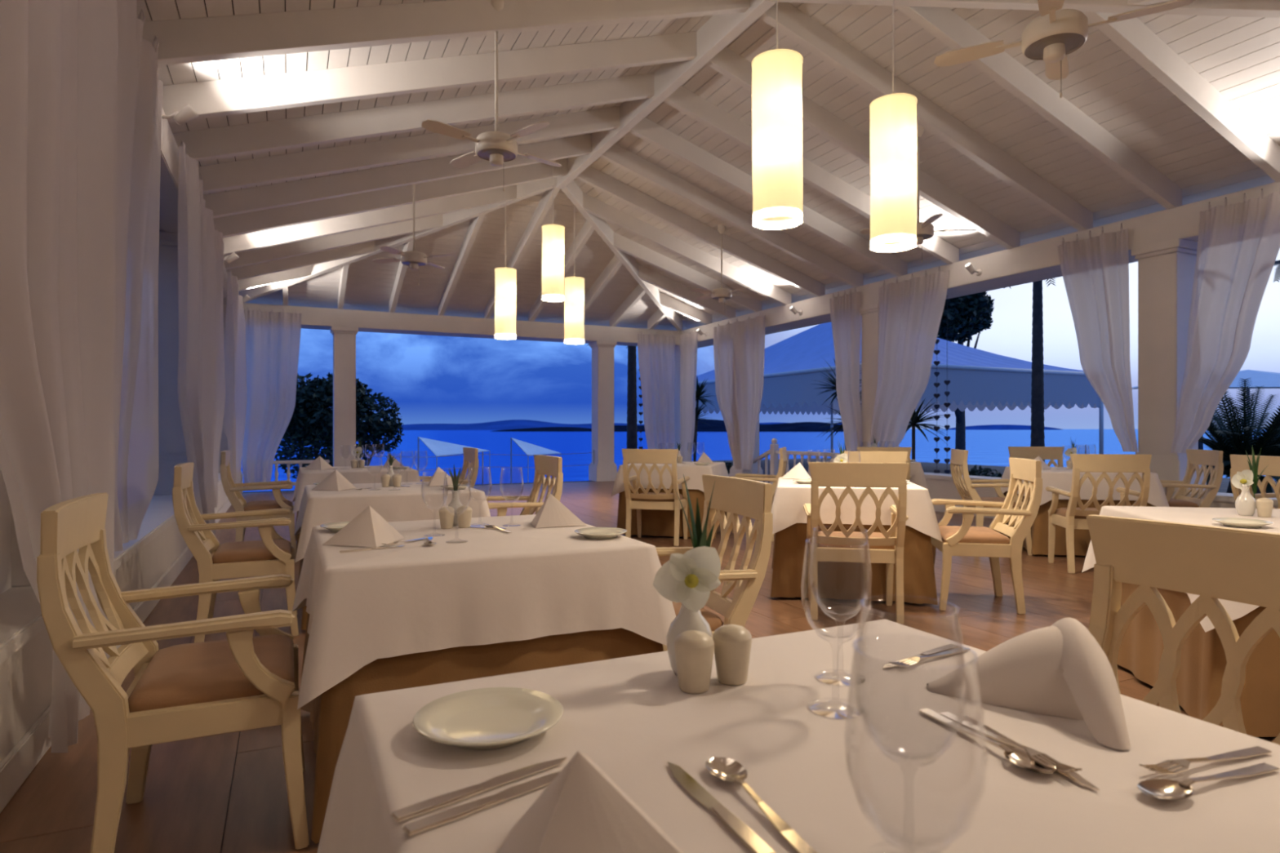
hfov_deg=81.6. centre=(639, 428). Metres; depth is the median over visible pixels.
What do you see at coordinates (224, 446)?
column
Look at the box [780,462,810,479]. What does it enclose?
napkin
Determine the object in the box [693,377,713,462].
dracaena
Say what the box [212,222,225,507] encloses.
curtain
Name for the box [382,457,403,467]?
napkin
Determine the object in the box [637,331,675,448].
curtain
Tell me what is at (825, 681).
wine glass
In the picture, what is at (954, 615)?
bowl
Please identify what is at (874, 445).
orchid
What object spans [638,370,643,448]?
garland
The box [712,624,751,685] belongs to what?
shaker
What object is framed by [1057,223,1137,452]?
curtain
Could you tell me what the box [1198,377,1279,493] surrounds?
palm plant
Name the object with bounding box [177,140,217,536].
curtain
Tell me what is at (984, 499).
seat cushion
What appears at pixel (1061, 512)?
seat cushion
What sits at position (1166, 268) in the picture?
column
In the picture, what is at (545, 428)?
island
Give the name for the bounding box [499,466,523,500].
bowl
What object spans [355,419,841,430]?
hills
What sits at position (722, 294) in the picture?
ceiling fan
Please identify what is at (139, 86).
curtain
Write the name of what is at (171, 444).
column
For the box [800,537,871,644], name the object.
bowl
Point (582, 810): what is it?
napkin
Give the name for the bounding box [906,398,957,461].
dracaena
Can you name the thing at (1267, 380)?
parasol
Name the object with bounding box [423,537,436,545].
spoon
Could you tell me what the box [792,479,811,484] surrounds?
plate
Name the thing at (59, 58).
curtain
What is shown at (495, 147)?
ceiling fan
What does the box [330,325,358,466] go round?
column
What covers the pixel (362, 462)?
shaker
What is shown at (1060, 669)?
napkin
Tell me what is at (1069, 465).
shaker
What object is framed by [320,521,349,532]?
plate
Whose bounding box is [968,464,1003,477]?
bush
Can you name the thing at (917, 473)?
tablecloth
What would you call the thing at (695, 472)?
tablecloth
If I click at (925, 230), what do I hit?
ceiling fan
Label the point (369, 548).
knife
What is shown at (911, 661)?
fork
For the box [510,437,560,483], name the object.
shade sail
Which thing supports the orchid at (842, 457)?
in the bud vase
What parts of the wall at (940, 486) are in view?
baseboard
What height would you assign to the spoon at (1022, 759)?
0.010 m
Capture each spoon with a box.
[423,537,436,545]
[484,524,511,533]
[705,757,817,852]
[918,708,1056,773]
[1137,762,1279,799]
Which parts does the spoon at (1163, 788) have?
handle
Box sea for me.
[240,429,1275,492]
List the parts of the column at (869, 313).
moulding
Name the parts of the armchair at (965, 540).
leg, seat rail, leg, arm, seat rail, arm, post, rail, crest rail, post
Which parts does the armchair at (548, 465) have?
arm, arm, post, crest rail, post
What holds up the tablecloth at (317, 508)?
on the dining table
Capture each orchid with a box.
[351,435,363,457]
[653,475,720,612]
[833,440,847,462]
[868,436,877,447]
[1064,437,1076,456]
[1231,446,1266,497]
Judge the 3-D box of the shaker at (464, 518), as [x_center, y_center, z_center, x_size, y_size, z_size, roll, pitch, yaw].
[-0.681,0.340,2.876,0.059,0.085,0.059,0,0,-25]
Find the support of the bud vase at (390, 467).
on the tablecloth at (317, 508)
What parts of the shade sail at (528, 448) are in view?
anchor post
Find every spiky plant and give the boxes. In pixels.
[383,451,398,465]
[448,465,471,490]
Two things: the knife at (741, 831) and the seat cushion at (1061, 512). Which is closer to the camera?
the knife at (741, 831)
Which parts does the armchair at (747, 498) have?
arm, seat rail, post, rail, crest rail, arm, post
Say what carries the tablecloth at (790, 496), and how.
on the dining table
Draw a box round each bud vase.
[355,453,360,467]
[386,465,395,486]
[448,490,462,525]
[666,603,712,675]
[1235,484,1256,515]
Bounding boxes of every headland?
[613,419,843,431]
[945,424,1063,430]
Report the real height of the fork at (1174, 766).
0.011 m
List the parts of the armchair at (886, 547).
arm, leg, post, seat rail, rail, crest rail, leg, arm, post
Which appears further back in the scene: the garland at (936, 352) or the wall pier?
the garland at (936, 352)
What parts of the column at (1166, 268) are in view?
moulding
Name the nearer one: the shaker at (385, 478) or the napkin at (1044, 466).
the shaker at (385, 478)
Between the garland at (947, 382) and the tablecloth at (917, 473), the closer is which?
the tablecloth at (917, 473)
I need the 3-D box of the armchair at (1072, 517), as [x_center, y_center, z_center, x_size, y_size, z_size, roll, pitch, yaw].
[3.682,0.668,5.974,0.594,0.947,0.610,0,0,11]
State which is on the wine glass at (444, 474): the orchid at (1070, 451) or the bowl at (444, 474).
the bowl at (444, 474)
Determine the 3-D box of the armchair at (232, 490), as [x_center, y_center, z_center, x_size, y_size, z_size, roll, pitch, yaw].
[-3.406,0.668,6.630,0.610,0.947,0.594,0,0,-25]
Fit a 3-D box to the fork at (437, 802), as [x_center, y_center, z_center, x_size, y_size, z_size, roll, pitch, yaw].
[-0.163,0.380,0.790,0.205,0.005,0.022,0,0,-40]
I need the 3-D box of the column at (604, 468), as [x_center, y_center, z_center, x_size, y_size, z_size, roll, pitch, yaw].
[-0.818,-0.385,16.317,0.480,3.050,0.480,0,0,-25]
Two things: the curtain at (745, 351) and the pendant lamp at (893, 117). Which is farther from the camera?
the curtain at (745, 351)
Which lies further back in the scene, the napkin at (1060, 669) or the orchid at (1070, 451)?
the orchid at (1070, 451)
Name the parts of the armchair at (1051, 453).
crest rail, post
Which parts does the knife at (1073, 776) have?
handle, blade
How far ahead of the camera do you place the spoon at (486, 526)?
2.81 m
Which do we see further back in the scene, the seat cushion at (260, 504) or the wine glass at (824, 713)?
the seat cushion at (260, 504)
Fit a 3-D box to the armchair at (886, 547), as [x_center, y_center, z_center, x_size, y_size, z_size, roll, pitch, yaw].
[1.314,0.668,4.551,0.594,0.947,0.610,0,0,11]
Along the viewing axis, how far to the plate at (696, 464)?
7.79 m
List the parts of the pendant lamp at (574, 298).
lamp shade, cord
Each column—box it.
[11,511,114,586]
[153,231,187,495]
[217,297,228,472]
[240,471,243,493]
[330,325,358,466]
[588,340,617,481]
[674,345,693,462]
[729,333,762,481]
[859,302,900,447]
[1131,238,1206,492]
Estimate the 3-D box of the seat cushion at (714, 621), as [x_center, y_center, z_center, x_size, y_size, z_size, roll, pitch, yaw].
[0.050,0.687,2.794,0.387,0.066,0.464,0,0,-19]
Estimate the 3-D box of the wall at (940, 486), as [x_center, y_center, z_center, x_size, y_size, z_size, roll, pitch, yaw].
[5.893,0.890,6.894,0.410,0.500,9.850,0,0,-25]
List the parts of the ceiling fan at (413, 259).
blade, blade, down rod, blade, blade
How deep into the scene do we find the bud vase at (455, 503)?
2.92 m
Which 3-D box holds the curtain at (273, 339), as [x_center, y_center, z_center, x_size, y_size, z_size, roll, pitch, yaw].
[-6.592,-0.543,13.276,0.960,3.265,0.138,0,0,-25]
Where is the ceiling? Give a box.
[136,0,1279,348]
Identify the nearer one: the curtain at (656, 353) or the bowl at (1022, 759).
the bowl at (1022, 759)
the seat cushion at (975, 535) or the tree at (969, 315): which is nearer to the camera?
the seat cushion at (975, 535)
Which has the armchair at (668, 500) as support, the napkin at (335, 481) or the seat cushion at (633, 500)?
the seat cushion at (633, 500)
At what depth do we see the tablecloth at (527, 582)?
2.24 m
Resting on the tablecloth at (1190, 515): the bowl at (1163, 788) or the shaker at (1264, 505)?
the shaker at (1264, 505)
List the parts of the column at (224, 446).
moulding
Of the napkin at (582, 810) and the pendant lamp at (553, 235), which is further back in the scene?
the pendant lamp at (553, 235)
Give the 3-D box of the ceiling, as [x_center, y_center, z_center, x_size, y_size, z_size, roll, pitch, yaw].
[-0.055,-2.952,8.636,10.390,2.084,15.650,0,0,-25]
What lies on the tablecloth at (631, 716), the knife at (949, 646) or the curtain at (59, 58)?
the knife at (949, 646)
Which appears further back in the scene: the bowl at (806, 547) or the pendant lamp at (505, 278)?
the pendant lamp at (505, 278)
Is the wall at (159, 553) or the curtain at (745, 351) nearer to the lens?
the wall at (159, 553)
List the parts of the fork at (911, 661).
handle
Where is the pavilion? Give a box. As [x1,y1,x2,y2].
[695,322,1103,458]
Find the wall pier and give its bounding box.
[0,467,11,593]
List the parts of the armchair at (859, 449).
crest rail, post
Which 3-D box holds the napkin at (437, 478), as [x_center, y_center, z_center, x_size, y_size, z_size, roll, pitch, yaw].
[-1.367,0.319,4.995,0.270,0.128,0.165,0,0,25]
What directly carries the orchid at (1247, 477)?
in the bud vase at (1245, 503)
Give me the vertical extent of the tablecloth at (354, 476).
0.352 m
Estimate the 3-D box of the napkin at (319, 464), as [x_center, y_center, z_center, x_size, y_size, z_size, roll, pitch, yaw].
[-3.015,0.319,6.979,0.270,0.128,0.165,0,0,-30]
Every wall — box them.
[0,466,241,813]
[924,472,1278,518]
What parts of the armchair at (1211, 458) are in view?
arm, post, arm, rail, crest rail, post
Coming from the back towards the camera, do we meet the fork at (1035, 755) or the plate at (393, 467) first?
the plate at (393, 467)
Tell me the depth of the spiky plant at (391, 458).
4.96 m
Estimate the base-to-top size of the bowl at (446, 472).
0.139 m
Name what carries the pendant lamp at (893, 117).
hanging from the ceiling
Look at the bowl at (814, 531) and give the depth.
1.13 m
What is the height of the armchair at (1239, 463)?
0.947 m
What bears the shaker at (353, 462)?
on the tablecloth at (354, 476)
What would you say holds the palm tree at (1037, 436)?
on the terrace at (1224, 483)
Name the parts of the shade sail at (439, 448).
anchor post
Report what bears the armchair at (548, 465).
on the floor
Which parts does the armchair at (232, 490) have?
crest rail, post, post, arm, arm, seat rail, leg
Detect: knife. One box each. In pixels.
[339,545,404,553]
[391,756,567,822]
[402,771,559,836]
[469,526,506,529]
[666,761,776,852]
[883,644,959,668]
[957,715,1099,791]
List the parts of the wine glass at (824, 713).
stem and foot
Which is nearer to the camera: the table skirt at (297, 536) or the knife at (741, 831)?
the knife at (741, 831)
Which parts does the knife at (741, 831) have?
blade, handle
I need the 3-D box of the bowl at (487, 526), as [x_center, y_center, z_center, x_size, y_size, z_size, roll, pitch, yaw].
[-0.579,0.378,2.862,0.041,0.008,0.062,0,0,-35]
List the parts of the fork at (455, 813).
handle, blade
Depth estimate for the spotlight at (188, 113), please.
5.00 m
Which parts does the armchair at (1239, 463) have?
post, crest rail, arm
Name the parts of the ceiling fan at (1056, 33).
blade, blade, blade, pull chain, blade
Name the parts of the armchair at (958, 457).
post, crest rail, rail, seat rail, post, arm, arm, seat rail, leg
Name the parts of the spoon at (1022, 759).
handle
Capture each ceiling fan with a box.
[372,184,456,285]
[421,0,561,191]
[690,224,751,315]
[860,123,976,262]
[933,0,1195,97]
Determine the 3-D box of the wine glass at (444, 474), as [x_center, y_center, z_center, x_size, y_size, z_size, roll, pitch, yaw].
[-0.621,0.268,2.510,0.094,0.228,0.094,0,0,-25]
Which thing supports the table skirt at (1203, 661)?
on the floor
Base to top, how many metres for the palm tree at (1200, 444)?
10.486 m
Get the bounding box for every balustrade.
[270,459,329,485]
[775,450,839,477]
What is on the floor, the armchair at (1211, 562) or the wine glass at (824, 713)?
the armchair at (1211, 562)
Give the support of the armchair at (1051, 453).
on the floor
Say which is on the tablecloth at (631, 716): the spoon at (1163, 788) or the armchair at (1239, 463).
the spoon at (1163, 788)
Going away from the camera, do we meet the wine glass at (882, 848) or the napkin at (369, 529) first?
the wine glass at (882, 848)
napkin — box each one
[303,456,333,470]
[311,469,355,491]
[321,505,404,547]
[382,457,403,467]
[426,466,458,486]
[499,751,684,852]
[530,493,587,528]
[697,452,714,463]
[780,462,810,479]
[926,617,1130,750]
[1034,455,1050,470]
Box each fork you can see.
[382,537,426,545]
[888,646,969,666]
[938,711,1082,773]
[1138,746,1272,774]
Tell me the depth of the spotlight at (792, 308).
12.88 m
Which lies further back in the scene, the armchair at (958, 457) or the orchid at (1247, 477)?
the armchair at (958, 457)
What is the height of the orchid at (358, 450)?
0.256 m
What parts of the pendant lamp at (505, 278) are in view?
lamp shade, cord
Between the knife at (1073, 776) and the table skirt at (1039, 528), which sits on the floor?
the table skirt at (1039, 528)
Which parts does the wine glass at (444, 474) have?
stem and foot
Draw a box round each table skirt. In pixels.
[295,511,300,556]
[297,558,307,630]
[300,613,663,844]
[617,488,726,538]
[770,523,937,604]
[1000,490,1156,555]
[1088,582,1279,737]
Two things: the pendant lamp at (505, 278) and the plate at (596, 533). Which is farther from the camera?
the pendant lamp at (505, 278)
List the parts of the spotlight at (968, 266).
plate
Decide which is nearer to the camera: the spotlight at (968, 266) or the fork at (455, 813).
the fork at (455, 813)
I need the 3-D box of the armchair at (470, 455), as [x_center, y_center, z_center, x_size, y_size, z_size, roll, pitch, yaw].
[-1.974,0.668,7.476,0.610,0.947,0.594,0,0,-25]
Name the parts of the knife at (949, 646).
blade, handle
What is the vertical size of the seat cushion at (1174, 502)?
0.066 m
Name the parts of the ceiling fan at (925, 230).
blade, down rod, blade, blade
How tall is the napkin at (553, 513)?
0.128 m
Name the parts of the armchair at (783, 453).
leg, arm, arm, post, crest rail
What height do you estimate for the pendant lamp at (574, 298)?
2.394 m
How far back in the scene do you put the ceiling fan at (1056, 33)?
3.87 m
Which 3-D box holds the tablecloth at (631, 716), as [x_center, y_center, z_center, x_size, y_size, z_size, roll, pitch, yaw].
[0.263,0.559,0.843,1.158,0.352,1.158,0,0,-25]
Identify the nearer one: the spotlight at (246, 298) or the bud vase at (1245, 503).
the bud vase at (1245, 503)
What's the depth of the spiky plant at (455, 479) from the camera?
2.93 m
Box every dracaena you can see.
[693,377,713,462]
[811,358,861,450]
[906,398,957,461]
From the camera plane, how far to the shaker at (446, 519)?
2.83 m
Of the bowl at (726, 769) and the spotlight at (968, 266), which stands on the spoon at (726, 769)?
the bowl at (726, 769)
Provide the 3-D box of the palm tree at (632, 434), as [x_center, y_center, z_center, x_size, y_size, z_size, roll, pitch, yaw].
[-0.205,-0.081,19.000,3.030,5.441,3.030,0,0,-25]
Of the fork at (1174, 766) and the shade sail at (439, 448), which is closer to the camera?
the fork at (1174, 766)
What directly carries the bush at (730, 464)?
on the terrace at (1224, 483)
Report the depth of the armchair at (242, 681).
1.96 m
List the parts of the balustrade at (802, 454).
rail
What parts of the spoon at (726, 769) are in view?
handle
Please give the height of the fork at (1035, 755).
0.011 m
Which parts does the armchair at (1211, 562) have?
post, crest rail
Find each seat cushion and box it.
[128,634,293,712]
[212,539,291,564]
[244,500,292,511]
[631,492,683,502]
[671,601,723,631]
[817,531,894,549]
[938,525,1009,544]
[980,497,1020,507]
[1054,507,1097,519]
[1168,497,1199,507]
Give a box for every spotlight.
[161,104,198,125]
[223,251,239,263]
[242,294,250,302]
[696,328,706,336]
[789,305,802,315]
[964,262,982,275]
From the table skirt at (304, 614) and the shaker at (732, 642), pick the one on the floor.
the table skirt at (304, 614)
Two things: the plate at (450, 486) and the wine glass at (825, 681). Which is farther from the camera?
the plate at (450, 486)
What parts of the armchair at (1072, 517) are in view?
leg, arm, seat rail, post, seat rail, rail, crest rail, arm, post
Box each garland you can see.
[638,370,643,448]
[933,328,940,473]
[943,295,950,474]
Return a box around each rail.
[360,449,594,484]
[728,438,778,484]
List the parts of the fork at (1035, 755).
handle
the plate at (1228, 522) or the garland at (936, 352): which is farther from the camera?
the garland at (936, 352)
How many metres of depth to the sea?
622.84 m
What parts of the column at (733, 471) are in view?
moulding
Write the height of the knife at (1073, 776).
0.005 m
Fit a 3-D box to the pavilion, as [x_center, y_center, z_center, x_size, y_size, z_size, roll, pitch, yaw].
[7.450,-1.360,26.508,9.120,5.600,12.620,0,0,-25]
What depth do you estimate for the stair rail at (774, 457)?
13.86 m
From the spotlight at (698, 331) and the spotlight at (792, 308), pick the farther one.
the spotlight at (698, 331)
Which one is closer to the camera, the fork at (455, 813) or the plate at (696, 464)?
the fork at (455, 813)
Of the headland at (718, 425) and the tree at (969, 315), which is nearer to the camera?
the tree at (969, 315)
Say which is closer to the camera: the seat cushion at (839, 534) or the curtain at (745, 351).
the seat cushion at (839, 534)
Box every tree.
[274,372,404,479]
[586,343,637,448]
[937,291,995,449]
[1003,278,1055,462]
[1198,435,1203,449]
[1272,260,1279,282]
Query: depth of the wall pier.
2.93 m
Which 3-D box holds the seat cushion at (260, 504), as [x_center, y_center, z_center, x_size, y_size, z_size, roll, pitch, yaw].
[-3.339,0.687,6.662,0.387,0.066,0.464,0,0,-25]
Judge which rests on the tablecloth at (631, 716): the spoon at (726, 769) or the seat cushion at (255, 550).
the spoon at (726, 769)
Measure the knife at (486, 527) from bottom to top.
0.005 m
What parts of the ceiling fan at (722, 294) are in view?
blade, blade, down rod, blade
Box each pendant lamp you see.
[494,186,516,339]
[542,160,564,302]
[564,204,584,344]
[751,0,803,230]
[869,0,917,252]
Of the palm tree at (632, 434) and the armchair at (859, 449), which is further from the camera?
the palm tree at (632, 434)
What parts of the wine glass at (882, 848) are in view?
stem and foot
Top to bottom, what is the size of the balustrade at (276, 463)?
0.460 m
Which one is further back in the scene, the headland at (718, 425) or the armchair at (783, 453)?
the headland at (718, 425)
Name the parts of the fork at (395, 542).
handle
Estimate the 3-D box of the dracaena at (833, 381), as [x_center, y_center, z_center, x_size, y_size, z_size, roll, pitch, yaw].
[3.897,0.002,13.969,1.558,2.775,1.592,0,0,-25]
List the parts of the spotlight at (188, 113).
arm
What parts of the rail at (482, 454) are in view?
post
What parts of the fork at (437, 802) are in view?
handle, blade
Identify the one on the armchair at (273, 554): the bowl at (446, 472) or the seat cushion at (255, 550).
the seat cushion at (255, 550)
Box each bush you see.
[724,461,733,474]
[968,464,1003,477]
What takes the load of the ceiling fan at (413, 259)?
hanging from the ceiling
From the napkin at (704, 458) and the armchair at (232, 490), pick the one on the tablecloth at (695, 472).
the napkin at (704, 458)
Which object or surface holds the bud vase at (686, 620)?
on the tablecloth at (631, 716)
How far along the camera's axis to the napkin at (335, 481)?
4.61 m
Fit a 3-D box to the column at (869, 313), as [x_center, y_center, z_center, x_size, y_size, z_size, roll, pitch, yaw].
[3.714,-0.635,11.505,0.480,2.550,0.480,0,0,-25]
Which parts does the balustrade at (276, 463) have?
rail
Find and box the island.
[489,426,591,431]
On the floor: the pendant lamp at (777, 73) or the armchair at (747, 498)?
the armchair at (747, 498)
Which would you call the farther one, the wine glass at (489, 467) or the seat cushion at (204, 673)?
the wine glass at (489, 467)
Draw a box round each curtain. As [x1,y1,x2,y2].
[0,0,118,752]
[114,0,163,551]
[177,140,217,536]
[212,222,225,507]
[223,268,247,483]
[241,306,301,490]
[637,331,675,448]
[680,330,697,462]
[712,311,765,470]
[829,288,862,451]
[869,266,949,447]
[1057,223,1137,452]
[1170,187,1279,453]
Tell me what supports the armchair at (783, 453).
on the floor
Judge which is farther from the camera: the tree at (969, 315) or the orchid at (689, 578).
the tree at (969, 315)
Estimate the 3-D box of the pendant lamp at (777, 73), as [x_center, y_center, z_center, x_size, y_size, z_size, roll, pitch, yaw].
[0.867,-2.398,4.680,0.320,2.199,0.320,0,0,-25]
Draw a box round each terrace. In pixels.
[696,457,1006,482]
[768,473,1277,493]
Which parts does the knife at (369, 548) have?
handle, blade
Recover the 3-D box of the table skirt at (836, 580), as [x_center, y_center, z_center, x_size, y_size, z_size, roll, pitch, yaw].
[1.480,0.755,5.332,1.068,0.730,1.064,0,0,11]
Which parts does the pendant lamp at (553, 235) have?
cord, lamp shade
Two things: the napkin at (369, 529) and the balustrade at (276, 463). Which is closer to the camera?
the napkin at (369, 529)
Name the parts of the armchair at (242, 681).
crest rail, post, post, rail, seat rail, arm, seat rail, arm, leg, leg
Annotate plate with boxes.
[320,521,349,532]
[392,466,409,469]
[412,687,563,750]
[440,484,470,489]
[574,527,626,539]
[693,462,711,465]
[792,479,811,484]
[1212,517,1273,528]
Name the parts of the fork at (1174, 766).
handle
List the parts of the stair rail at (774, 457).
hand rail, newel post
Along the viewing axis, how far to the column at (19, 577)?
3.00 m
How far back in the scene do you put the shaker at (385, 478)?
4.86 m
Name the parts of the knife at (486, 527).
handle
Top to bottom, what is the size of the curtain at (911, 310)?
2.735 m
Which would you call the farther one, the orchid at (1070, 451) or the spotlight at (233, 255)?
the spotlight at (233, 255)
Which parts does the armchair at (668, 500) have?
post, arm, leg, crest rail, rail, seat rail, post, seat rail, arm, leg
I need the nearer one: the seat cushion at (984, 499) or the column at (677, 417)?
the seat cushion at (984, 499)
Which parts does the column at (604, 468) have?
moulding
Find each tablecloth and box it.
[292,465,420,513]
[292,514,675,709]
[293,481,490,562]
[316,618,1279,852]
[611,462,728,496]
[770,477,942,541]
[830,458,928,488]
[995,466,1168,506]
[1082,506,1279,632]
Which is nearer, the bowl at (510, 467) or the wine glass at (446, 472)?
the wine glass at (446, 472)
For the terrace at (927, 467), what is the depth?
27.39 m
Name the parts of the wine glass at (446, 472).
stem and foot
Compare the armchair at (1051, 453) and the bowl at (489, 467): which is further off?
the armchair at (1051, 453)
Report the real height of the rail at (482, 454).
0.680 m
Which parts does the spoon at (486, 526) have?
handle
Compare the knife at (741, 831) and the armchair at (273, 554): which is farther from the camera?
the armchair at (273, 554)
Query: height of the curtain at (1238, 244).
2.435 m
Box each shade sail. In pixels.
[417,436,489,484]
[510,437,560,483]
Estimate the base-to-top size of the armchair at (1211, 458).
0.947 m
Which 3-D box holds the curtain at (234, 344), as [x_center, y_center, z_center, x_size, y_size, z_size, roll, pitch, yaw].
[-6.055,-0.563,10.962,0.336,3.305,2.200,0,0,-25]
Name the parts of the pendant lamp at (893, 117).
lamp shade, cord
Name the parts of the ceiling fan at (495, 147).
blade, blade, down rod, blade, blade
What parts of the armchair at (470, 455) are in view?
arm, arm, post, crest rail, post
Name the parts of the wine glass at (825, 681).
stem and foot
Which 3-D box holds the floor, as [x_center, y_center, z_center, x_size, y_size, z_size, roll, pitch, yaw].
[0.288,1.215,7.914,9.590,0.150,16.450,0,0,-25]
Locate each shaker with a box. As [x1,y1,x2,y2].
[351,459,357,468]
[358,459,364,467]
[381,474,390,487]
[392,474,401,487]
[439,506,454,528]
[456,505,472,528]
[674,630,714,693]
[677,455,682,463]
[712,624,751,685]
[1066,460,1072,469]
[1255,497,1273,517]
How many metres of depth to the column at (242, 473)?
13.14 m
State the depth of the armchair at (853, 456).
6.41 m
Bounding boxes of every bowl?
[421,471,448,510]
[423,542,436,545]
[442,474,471,513]
[467,466,492,502]
[484,524,495,527]
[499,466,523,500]
[705,757,747,782]
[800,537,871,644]
[808,525,871,619]
[853,595,967,768]
[1003,750,1056,773]
[1137,778,1194,799]
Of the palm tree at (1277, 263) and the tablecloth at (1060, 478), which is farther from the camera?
the palm tree at (1277, 263)
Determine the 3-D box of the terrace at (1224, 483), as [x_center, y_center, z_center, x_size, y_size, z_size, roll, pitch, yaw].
[12.088,1.515,12.382,15.540,0.250,20.000,0,0,-25]
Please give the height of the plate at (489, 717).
0.022 m
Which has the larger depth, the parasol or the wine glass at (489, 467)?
the parasol
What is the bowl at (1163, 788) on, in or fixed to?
on the spoon at (1163, 788)
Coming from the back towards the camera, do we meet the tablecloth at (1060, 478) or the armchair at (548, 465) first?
the tablecloth at (1060, 478)
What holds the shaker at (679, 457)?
on the tablecloth at (695, 472)
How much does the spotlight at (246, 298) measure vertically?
0.160 m
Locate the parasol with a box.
[1131,369,1279,414]
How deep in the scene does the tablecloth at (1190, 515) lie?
3.25 m
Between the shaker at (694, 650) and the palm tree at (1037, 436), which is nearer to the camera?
the shaker at (694, 650)
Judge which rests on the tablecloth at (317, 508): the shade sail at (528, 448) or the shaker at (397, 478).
the shaker at (397, 478)
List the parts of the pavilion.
roof panel, roof panel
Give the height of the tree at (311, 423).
12.192 m
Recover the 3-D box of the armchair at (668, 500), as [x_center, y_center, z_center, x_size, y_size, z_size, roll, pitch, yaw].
[0.161,0.668,7.437,0.594,0.947,0.610,0,0,15]
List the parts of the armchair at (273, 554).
crest rail, post, post, rail, arm, arm, seat rail, leg, leg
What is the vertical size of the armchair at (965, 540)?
0.947 m
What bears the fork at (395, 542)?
on the tablecloth at (527, 582)
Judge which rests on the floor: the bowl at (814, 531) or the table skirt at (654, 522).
the table skirt at (654, 522)
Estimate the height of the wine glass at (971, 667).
0.228 m
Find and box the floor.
[0,480,1276,852]
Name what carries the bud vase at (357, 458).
on the tablecloth at (354, 476)
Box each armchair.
[36,493,309,852]
[172,462,298,642]
[219,450,296,558]
[419,447,478,488]
[485,454,563,516]
[622,448,689,546]
[655,474,772,651]
[726,447,786,541]
[803,462,909,624]
[844,451,907,462]
[856,447,911,479]
[930,457,1042,614]
[950,448,1032,555]
[1008,446,1064,466]
[1045,453,1151,573]
[1085,515,1279,745]
[1160,448,1223,507]
[1229,454,1279,508]
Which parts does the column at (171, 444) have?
moulding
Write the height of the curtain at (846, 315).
2.735 m
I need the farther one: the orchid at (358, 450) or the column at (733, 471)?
the column at (733, 471)
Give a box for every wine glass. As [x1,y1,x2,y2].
[421,471,448,536]
[442,474,471,542]
[467,466,492,525]
[499,466,523,526]
[800,537,871,719]
[808,525,871,685]
[844,634,987,852]
[853,595,967,852]
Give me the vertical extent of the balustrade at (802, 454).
0.660 m
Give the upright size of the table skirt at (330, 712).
0.730 m

